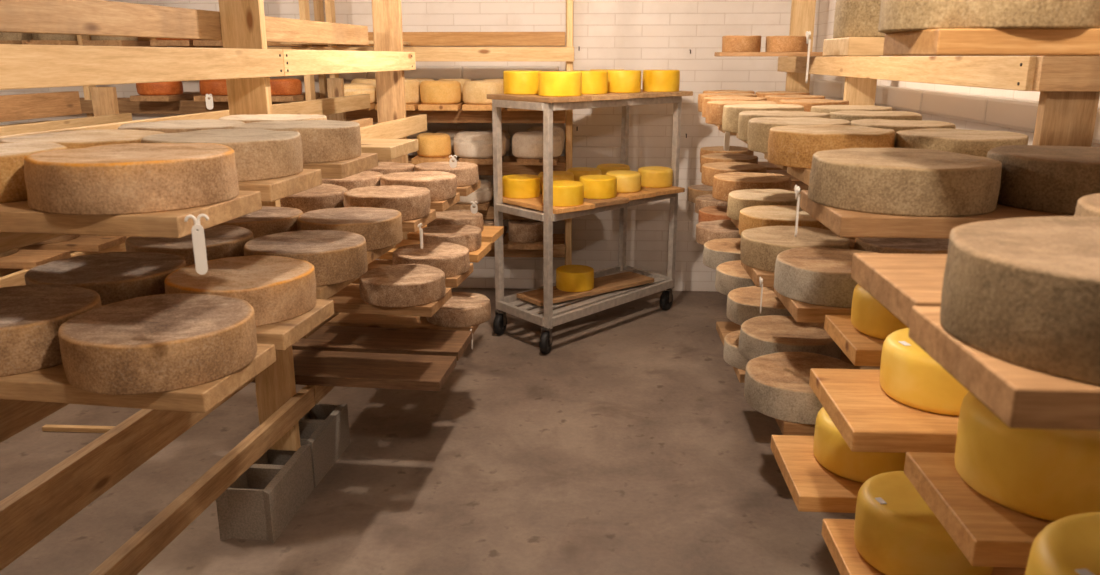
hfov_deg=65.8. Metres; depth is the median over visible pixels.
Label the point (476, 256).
shelf board
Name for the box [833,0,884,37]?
cheese
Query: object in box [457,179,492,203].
cheese
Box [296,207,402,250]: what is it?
cheese
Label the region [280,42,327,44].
shelf board
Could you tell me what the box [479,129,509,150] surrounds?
cheese
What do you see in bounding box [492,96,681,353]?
trolley
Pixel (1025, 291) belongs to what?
cheese
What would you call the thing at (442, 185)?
cheese
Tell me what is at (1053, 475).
cheese
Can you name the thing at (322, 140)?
cheese
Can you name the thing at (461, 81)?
cheese
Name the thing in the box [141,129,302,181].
cheese
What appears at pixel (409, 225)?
shelf board
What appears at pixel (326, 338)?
shelf board
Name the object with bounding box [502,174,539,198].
cheese
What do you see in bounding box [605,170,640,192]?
cheese
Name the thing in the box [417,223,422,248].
tag
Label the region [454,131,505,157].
cheese
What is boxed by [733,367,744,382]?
shelf board
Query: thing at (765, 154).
shelf board
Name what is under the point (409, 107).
shelf board
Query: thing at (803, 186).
shelf board
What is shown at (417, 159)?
shelf board
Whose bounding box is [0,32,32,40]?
cheese
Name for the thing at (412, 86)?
cheese
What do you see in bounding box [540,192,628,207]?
board
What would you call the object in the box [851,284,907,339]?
cheese
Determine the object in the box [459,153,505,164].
shelf board
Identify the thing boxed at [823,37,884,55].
shelf board
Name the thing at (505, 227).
shelf board
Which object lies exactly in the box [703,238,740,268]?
cheese
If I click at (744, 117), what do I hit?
cheese
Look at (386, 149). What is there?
shelf board
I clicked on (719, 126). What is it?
shelf board
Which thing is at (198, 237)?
tag
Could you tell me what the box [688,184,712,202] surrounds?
cheese
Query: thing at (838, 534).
shelf board
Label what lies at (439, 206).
shelf board
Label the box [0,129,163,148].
cheese
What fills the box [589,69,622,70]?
cheese
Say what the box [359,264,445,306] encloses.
cheese
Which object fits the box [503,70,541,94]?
cheese
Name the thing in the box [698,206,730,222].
cheese
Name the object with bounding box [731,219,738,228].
shelf board
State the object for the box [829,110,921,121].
cheese
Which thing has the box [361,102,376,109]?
shelf board
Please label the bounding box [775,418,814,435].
shelf board
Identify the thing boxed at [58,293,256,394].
cheese
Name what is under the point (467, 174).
cheese
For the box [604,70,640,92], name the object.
cheese
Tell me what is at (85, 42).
shelf board
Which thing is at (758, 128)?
cheese
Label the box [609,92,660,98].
board
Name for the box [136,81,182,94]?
cheese
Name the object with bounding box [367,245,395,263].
shelf board
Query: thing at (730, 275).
cheese
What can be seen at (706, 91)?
cheese
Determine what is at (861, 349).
shelf board
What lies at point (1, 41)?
shelf board
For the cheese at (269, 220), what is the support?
on the shelf board at (372, 255)
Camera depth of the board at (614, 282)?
5.28 m
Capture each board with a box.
[0,40,21,43]
[0,191,261,237]
[0,249,70,268]
[0,343,275,412]
[18,235,126,251]
[22,40,77,44]
[82,40,166,46]
[130,92,200,101]
[150,40,210,46]
[193,40,222,46]
[193,95,227,101]
[238,169,321,201]
[252,350,456,390]
[256,299,333,350]
[271,92,319,101]
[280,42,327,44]
[292,325,471,360]
[303,153,377,178]
[316,277,359,299]
[325,313,479,333]
[327,284,451,316]
[352,260,472,287]
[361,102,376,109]
[361,138,418,159]
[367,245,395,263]
[368,41,410,44]
[375,102,422,110]
[377,239,490,262]
[402,209,435,231]
[407,225,503,243]
[411,152,458,163]
[418,102,465,110]
[430,193,459,211]
[449,191,493,210]
[456,180,480,195]
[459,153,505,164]
[462,104,504,110]
[487,94,591,102]
[491,226,506,248]
[503,194,594,213]
[507,108,538,110]
[507,240,543,249]
[517,157,557,164]
[517,271,653,305]
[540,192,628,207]
[581,93,629,100]
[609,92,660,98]
[617,190,655,200]
[641,89,692,96]
[641,186,684,195]
[714,52,822,55]
[716,321,740,345]
[718,125,736,135]
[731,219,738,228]
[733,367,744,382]
[741,262,773,286]
[758,162,782,169]
[764,153,786,169]
[766,170,799,180]
[770,435,863,512]
[774,289,850,322]
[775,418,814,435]
[787,167,810,185]
[791,181,808,192]
[800,190,1073,238]
[809,368,958,452]
[821,519,1025,574]
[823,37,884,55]
[824,315,883,365]
[840,350,879,369]
[848,237,855,249]
[851,253,946,327]
[883,28,1099,55]
[904,452,1052,567]
[908,306,1099,429]
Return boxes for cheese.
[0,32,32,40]
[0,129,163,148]
[0,142,67,202]
[0,248,17,257]
[0,284,101,376]
[24,143,238,214]
[25,251,186,305]
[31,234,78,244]
[32,33,76,40]
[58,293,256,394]
[91,36,137,40]
[118,119,244,132]
[125,225,253,265]
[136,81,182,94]
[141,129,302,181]
[155,38,200,39]
[164,255,316,326]
[199,79,227,95]
[218,206,302,237]
[219,114,326,122]
[231,120,360,162]
[243,230,367,286]
[270,78,301,95]
[280,183,346,212]
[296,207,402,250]
[322,171,382,190]
[344,83,375,102]
[344,185,430,220]
[351,78,376,101]
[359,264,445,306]
[366,162,414,174]
[380,171,456,201]
[392,242,469,277]
[405,78,419,103]
[407,129,430,151]
[414,78,433,101]
[414,162,478,186]
[416,133,450,156]
[420,80,460,103]
[423,224,481,251]
[426,292,490,326]
[427,210,482,231]
[436,129,466,151]
[439,79,470,101]
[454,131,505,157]
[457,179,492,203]
[463,80,503,103]
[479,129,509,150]
[483,219,493,225]
[484,78,502,81]
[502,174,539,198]
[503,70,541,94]
[508,220,542,242]
[512,131,561,158]
[526,126,564,150]
[538,71,581,96]
[538,171,573,192]
[542,180,583,206]
[556,265,593,291]
[567,167,601,181]
[576,70,607,93]
[579,175,616,198]
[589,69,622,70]
[596,163,629,174]
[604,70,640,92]
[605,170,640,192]
[638,166,672,187]
[642,70,679,91]
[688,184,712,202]
[695,194,727,213]
[696,220,740,244]
[698,93,756,111]
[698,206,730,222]
[700,146,753,161]
[700,153,757,171]
[701,162,766,186]
[702,96,766,117]
[703,90,754,93]
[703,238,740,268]
[705,100,777,124]
[712,172,790,201]
[715,260,755,295]
[722,35,760,51]
[722,104,803,132]
[723,330,749,370]
[727,189,800,220]
[727,286,791,324]
[738,110,830,140]
[738,315,840,359]
[739,205,829,235]
[740,226,849,271]
[744,352,857,424]
[747,117,850,152]
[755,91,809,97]
[765,95,824,103]
[766,36,807,51]
[767,124,894,168]
[774,247,876,307]
[780,99,848,111]
[808,148,1001,216]
[810,105,891,112]
[813,407,905,482]
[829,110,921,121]
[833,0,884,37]
[851,119,955,143]
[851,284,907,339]
[854,238,948,253]
[854,471,993,574]
[878,0,1099,32]
[880,328,968,415]
[894,128,1028,156]
[940,216,1099,385]
[954,392,1099,521]
[987,145,1099,214]
[1025,512,1099,574]
[1074,193,1099,216]
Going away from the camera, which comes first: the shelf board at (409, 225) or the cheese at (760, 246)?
the cheese at (760, 246)
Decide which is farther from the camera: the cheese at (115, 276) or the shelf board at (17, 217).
the cheese at (115, 276)
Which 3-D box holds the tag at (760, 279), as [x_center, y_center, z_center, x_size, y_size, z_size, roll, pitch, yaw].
[0.576,0.022,2.327,0.010,0.101,0.037,3,16,12]
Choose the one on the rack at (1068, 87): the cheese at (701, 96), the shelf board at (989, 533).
the shelf board at (989, 533)
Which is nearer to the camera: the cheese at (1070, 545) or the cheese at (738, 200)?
the cheese at (1070, 545)
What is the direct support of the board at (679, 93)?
on the trolley
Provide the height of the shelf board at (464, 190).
0.038 m
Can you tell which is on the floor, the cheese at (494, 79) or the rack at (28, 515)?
the rack at (28, 515)
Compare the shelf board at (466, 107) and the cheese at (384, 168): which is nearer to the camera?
the cheese at (384, 168)
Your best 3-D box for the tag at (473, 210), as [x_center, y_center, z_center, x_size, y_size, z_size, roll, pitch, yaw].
[-0.346,-0.365,3.879,0.037,0.056,0.010,-1,15,-5]
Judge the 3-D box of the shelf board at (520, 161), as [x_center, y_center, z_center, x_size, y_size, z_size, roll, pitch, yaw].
[-0.073,-0.856,5.575,0.245,0.035,0.600,0,15,2]
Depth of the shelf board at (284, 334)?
1.91 m
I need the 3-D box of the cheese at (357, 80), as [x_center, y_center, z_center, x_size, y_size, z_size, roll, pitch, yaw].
[-1.188,-1.322,5.678,0.270,0.148,0.269,0,15,0]
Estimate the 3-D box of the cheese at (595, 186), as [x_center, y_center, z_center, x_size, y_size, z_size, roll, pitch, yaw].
[0.283,-0.593,4.999,0.222,0.116,0.222,0,15,0]
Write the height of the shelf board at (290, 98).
0.035 m
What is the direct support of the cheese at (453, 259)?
on the shelf board at (455, 281)
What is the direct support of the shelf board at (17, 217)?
on the rack at (28, 515)
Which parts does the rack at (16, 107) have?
rail, rail, rail, rail, rail, post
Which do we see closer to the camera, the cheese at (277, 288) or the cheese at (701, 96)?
the cheese at (277, 288)
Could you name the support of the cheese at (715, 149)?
on the shelf board at (769, 166)
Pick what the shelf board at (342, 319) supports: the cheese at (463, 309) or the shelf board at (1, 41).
the cheese at (463, 309)
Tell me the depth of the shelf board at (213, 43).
5.21 m
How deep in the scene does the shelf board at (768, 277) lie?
2.36 m
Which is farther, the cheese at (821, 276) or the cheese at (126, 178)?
the cheese at (821, 276)
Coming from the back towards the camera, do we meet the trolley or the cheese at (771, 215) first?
the trolley
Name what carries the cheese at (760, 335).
on the shelf board at (843, 357)
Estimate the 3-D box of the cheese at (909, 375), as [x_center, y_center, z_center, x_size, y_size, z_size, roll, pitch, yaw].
[0.696,0.142,1.499,0.212,0.101,0.212,0,15,0]
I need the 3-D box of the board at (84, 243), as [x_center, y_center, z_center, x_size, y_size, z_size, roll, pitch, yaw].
[-2.874,-0.260,4.851,0.804,0.038,0.270,1,15,6]
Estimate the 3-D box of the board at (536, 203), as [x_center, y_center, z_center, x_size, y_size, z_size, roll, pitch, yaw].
[-0.035,-0.489,4.888,0.280,0.027,0.570,-12,19,-37]
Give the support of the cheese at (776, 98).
on the shelf board
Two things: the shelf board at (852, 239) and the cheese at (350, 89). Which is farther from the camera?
the cheese at (350, 89)
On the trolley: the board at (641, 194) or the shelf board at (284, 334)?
the board at (641, 194)
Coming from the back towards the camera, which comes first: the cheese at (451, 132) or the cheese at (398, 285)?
the cheese at (451, 132)
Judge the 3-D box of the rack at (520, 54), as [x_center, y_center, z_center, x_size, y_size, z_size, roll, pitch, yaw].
[-1.722,-1.137,5.685,3.774,2.460,0.469,1,15,3]
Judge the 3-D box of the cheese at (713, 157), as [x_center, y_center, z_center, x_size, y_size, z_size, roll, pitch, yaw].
[0.929,-0.638,4.404,0.293,0.087,0.293,0,15,0]
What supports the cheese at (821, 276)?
on the shelf board at (800, 311)
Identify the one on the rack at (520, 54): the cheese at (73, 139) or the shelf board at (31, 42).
the shelf board at (31, 42)
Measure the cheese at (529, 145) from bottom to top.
0.152 m
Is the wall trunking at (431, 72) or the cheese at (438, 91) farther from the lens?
the wall trunking at (431, 72)
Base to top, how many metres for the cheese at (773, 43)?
0.084 m
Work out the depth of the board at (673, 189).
5.28 m
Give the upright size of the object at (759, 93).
0.087 m
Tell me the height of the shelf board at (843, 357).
0.036 m
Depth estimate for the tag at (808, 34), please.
1.87 m
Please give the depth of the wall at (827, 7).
3.60 m
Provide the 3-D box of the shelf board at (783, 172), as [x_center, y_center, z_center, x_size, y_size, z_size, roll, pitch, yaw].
[1.127,-0.573,4.398,0.574,0.036,0.270,1,15,3]
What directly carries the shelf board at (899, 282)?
on the rack at (1068, 87)
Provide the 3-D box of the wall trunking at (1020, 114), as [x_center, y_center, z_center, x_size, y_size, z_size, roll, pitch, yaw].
[1.582,-0.633,3.041,0.050,0.095,5.006,1,15,3]
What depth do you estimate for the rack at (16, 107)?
4.62 m
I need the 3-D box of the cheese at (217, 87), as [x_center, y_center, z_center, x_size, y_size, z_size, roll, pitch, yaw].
[-2.099,-1.285,5.439,0.272,0.102,0.275,0,15,0]
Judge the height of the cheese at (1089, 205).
0.087 m
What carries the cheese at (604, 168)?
on the board at (673, 189)
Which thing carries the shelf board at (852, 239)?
on the rack at (1068, 87)
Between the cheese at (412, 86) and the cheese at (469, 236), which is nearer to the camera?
the cheese at (469, 236)
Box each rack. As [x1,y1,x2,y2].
[0,0,426,574]
[0,87,131,287]
[32,0,573,305]
[777,0,1099,146]
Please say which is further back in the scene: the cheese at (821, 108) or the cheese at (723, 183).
the cheese at (723, 183)
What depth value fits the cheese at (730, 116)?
3.02 m
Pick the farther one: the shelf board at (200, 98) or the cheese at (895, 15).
the shelf board at (200, 98)
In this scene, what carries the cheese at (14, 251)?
on the board at (22, 259)
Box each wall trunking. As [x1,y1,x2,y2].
[270,66,558,79]
[814,79,1099,143]
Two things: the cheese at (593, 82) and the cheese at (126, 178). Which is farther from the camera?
the cheese at (593, 82)
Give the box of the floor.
[0,288,854,574]
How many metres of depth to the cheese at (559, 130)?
5.64 m
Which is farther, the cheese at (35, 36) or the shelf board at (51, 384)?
the cheese at (35, 36)
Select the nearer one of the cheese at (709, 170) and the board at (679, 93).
the cheese at (709, 170)
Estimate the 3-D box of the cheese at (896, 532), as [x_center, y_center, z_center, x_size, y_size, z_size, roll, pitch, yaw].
[0.677,0.431,1.536,0.237,0.119,0.236,0,15,0]
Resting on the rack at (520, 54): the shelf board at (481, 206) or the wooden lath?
the shelf board at (481, 206)
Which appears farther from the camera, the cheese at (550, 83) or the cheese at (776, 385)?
the cheese at (550, 83)
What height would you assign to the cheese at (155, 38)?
0.072 m
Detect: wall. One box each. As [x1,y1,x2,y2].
[0,0,819,291]
[813,0,1099,146]
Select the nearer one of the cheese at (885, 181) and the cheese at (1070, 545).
the cheese at (1070, 545)
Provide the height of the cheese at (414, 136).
0.143 m
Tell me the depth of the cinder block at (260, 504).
2.98 m
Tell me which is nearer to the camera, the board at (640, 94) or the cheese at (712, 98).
the cheese at (712, 98)
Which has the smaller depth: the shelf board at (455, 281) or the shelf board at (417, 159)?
the shelf board at (455, 281)
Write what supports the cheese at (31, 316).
on the shelf board at (51, 384)
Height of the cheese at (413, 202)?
0.093 m
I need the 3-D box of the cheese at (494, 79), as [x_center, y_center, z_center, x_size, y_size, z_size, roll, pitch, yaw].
[-0.330,-1.309,5.631,0.254,0.147,0.256,0,15,0]
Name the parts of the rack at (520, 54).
post, rail, rail, rail, post, post, post, rail, rail, rail, rail, rail, rail, rail, post, post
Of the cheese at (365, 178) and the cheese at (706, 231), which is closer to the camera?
the cheese at (365, 178)
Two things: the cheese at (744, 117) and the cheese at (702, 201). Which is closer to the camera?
the cheese at (744, 117)
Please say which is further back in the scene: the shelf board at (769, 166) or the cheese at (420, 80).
the cheese at (420, 80)
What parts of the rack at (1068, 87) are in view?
post, post, rail, rail, post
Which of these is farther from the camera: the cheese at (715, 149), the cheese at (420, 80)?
the cheese at (420, 80)
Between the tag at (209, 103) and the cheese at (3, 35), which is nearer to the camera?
the tag at (209, 103)
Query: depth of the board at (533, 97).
4.55 m
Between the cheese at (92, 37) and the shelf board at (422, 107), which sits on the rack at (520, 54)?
the shelf board at (422, 107)
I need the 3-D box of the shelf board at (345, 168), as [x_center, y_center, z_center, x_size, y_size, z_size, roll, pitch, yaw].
[-0.959,-0.343,2.320,0.930,0.037,0.260,2,15,9]
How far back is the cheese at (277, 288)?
1.95 m
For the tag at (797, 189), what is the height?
0.101 m
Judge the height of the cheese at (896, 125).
0.082 m
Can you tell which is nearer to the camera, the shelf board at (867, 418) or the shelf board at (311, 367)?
the shelf board at (867, 418)
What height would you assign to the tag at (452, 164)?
0.056 m
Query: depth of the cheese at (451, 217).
4.37 m
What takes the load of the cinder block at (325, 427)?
on the floor
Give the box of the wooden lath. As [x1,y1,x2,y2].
[42,424,114,432]
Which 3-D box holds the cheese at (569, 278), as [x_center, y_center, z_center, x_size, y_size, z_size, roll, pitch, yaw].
[0.155,-0.058,5.269,0.237,0.120,0.237,0,15,0]
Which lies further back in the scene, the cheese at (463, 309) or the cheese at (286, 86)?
the cheese at (286, 86)
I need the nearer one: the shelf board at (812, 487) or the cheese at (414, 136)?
the shelf board at (812, 487)
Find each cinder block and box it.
[216,444,313,543]
[299,403,349,486]
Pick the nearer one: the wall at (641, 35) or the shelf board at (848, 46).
the shelf board at (848, 46)
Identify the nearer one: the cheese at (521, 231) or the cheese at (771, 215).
the cheese at (771, 215)
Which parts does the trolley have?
leg, leg, shelf frame, shelf frame, shelf frame, leg, leg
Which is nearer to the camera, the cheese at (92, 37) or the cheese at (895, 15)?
the cheese at (895, 15)
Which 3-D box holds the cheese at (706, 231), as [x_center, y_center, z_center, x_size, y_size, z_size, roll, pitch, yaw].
[0.868,-0.263,4.156,0.305,0.087,0.304,0,15,0]
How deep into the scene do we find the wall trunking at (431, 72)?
5.74 m
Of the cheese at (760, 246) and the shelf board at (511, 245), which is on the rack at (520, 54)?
the shelf board at (511, 245)
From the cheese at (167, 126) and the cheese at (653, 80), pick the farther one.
the cheese at (653, 80)
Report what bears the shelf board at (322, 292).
on the rack at (28, 515)
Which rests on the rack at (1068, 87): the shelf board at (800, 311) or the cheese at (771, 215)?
the shelf board at (800, 311)
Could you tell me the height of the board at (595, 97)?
0.027 m
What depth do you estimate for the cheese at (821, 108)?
3.05 m
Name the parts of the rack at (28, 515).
rail, rail, rail, rail, rail, rail, rail, post, rail, post, rail, rail, rail, post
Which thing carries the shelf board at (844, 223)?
on the rack at (1068, 87)
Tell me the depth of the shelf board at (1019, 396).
0.71 m
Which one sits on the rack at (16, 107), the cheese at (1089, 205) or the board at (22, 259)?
the board at (22, 259)
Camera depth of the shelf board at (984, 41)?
1.18 m
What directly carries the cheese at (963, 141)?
on the shelf board at (803, 174)
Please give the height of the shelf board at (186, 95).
0.035 m
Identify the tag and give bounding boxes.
[184,214,208,274]
[205,94,212,109]
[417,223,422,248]
[449,155,456,167]
[470,201,477,213]
[724,132,729,150]
[759,277,762,312]
[794,185,799,236]
[805,31,810,82]
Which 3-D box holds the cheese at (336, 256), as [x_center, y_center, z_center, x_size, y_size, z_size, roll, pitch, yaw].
[-0.672,-0.085,2.344,0.328,0.092,0.326,0,15,0]
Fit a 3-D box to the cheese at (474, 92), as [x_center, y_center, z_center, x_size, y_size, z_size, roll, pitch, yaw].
[-0.416,-1.232,5.358,0.268,0.141,0.270,0,15,0]
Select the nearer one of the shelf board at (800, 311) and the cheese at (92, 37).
the shelf board at (800, 311)
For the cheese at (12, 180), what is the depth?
1.56 m
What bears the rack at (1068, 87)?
on the floor
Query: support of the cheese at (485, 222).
on the shelf board at (505, 227)
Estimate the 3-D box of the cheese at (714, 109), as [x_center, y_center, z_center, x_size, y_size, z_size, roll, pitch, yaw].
[0.773,-0.707,3.435,0.282,0.087,0.282,0,15,0]
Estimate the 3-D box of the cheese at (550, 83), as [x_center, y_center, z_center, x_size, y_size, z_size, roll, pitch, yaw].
[0.054,-1.106,4.612,0.237,0.128,0.237,0,15,0]
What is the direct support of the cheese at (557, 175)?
on the board at (617, 200)
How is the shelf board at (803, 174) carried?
on the rack at (1068, 87)
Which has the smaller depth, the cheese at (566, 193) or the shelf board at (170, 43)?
the cheese at (566, 193)
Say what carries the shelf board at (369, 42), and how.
on the rack at (520, 54)
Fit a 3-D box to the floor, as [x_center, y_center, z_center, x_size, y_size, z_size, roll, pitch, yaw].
[-1.450,1.101,2.319,6.900,0.100,8.700,0,15,0]
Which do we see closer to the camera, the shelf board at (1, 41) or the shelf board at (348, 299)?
the shelf board at (348, 299)
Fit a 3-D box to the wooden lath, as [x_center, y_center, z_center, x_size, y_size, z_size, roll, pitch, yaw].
[-2.099,0.633,3.807,0.348,0.022,0.030,1,15,3]
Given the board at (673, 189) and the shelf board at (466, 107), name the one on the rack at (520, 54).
the shelf board at (466, 107)
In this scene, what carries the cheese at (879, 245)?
on the shelf board at (768, 277)
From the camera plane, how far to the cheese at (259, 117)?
2.67 m
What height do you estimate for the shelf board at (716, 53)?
0.022 m
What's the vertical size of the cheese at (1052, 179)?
0.092 m
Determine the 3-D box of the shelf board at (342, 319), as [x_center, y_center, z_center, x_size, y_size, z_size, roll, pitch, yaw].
[-0.727,0.146,3.995,0.800,0.038,0.285,2,15,7]
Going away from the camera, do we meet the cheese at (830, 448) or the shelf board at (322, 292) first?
the cheese at (830, 448)
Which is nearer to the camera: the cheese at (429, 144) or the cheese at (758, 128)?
the cheese at (758, 128)
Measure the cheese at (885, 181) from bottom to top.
0.085 m
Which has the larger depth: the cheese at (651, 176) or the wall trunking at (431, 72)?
the wall trunking at (431, 72)
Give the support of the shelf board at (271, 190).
on the rack at (28, 515)
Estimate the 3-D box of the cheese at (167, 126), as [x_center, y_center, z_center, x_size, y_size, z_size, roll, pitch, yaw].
[-1.009,-0.414,2.354,0.331,0.083,0.329,0,15,0]
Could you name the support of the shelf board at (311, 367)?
on the rack at (28, 515)
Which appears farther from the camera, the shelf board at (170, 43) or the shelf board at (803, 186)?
the shelf board at (170, 43)
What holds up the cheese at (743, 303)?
on the shelf board
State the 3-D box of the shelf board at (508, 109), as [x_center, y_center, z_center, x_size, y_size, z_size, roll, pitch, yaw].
[-0.128,-1.177,5.491,0.245,0.035,0.600,1,15,2]
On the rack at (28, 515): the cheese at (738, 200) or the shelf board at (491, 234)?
the shelf board at (491, 234)
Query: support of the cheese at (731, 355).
on the shelf board at (740, 373)
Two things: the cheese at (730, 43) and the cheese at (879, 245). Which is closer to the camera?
the cheese at (879, 245)
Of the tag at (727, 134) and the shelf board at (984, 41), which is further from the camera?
the tag at (727, 134)
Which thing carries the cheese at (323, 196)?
on the shelf board at (409, 225)
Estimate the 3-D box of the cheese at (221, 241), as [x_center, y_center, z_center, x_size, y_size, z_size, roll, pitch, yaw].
[-1.021,-0.106,2.426,0.341,0.090,0.340,0,15,0]
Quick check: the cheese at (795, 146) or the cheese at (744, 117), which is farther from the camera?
the cheese at (744, 117)
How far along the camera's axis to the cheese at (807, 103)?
3.45 m
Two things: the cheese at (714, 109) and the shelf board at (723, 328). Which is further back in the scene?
the shelf board at (723, 328)
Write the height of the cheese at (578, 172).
0.116 m

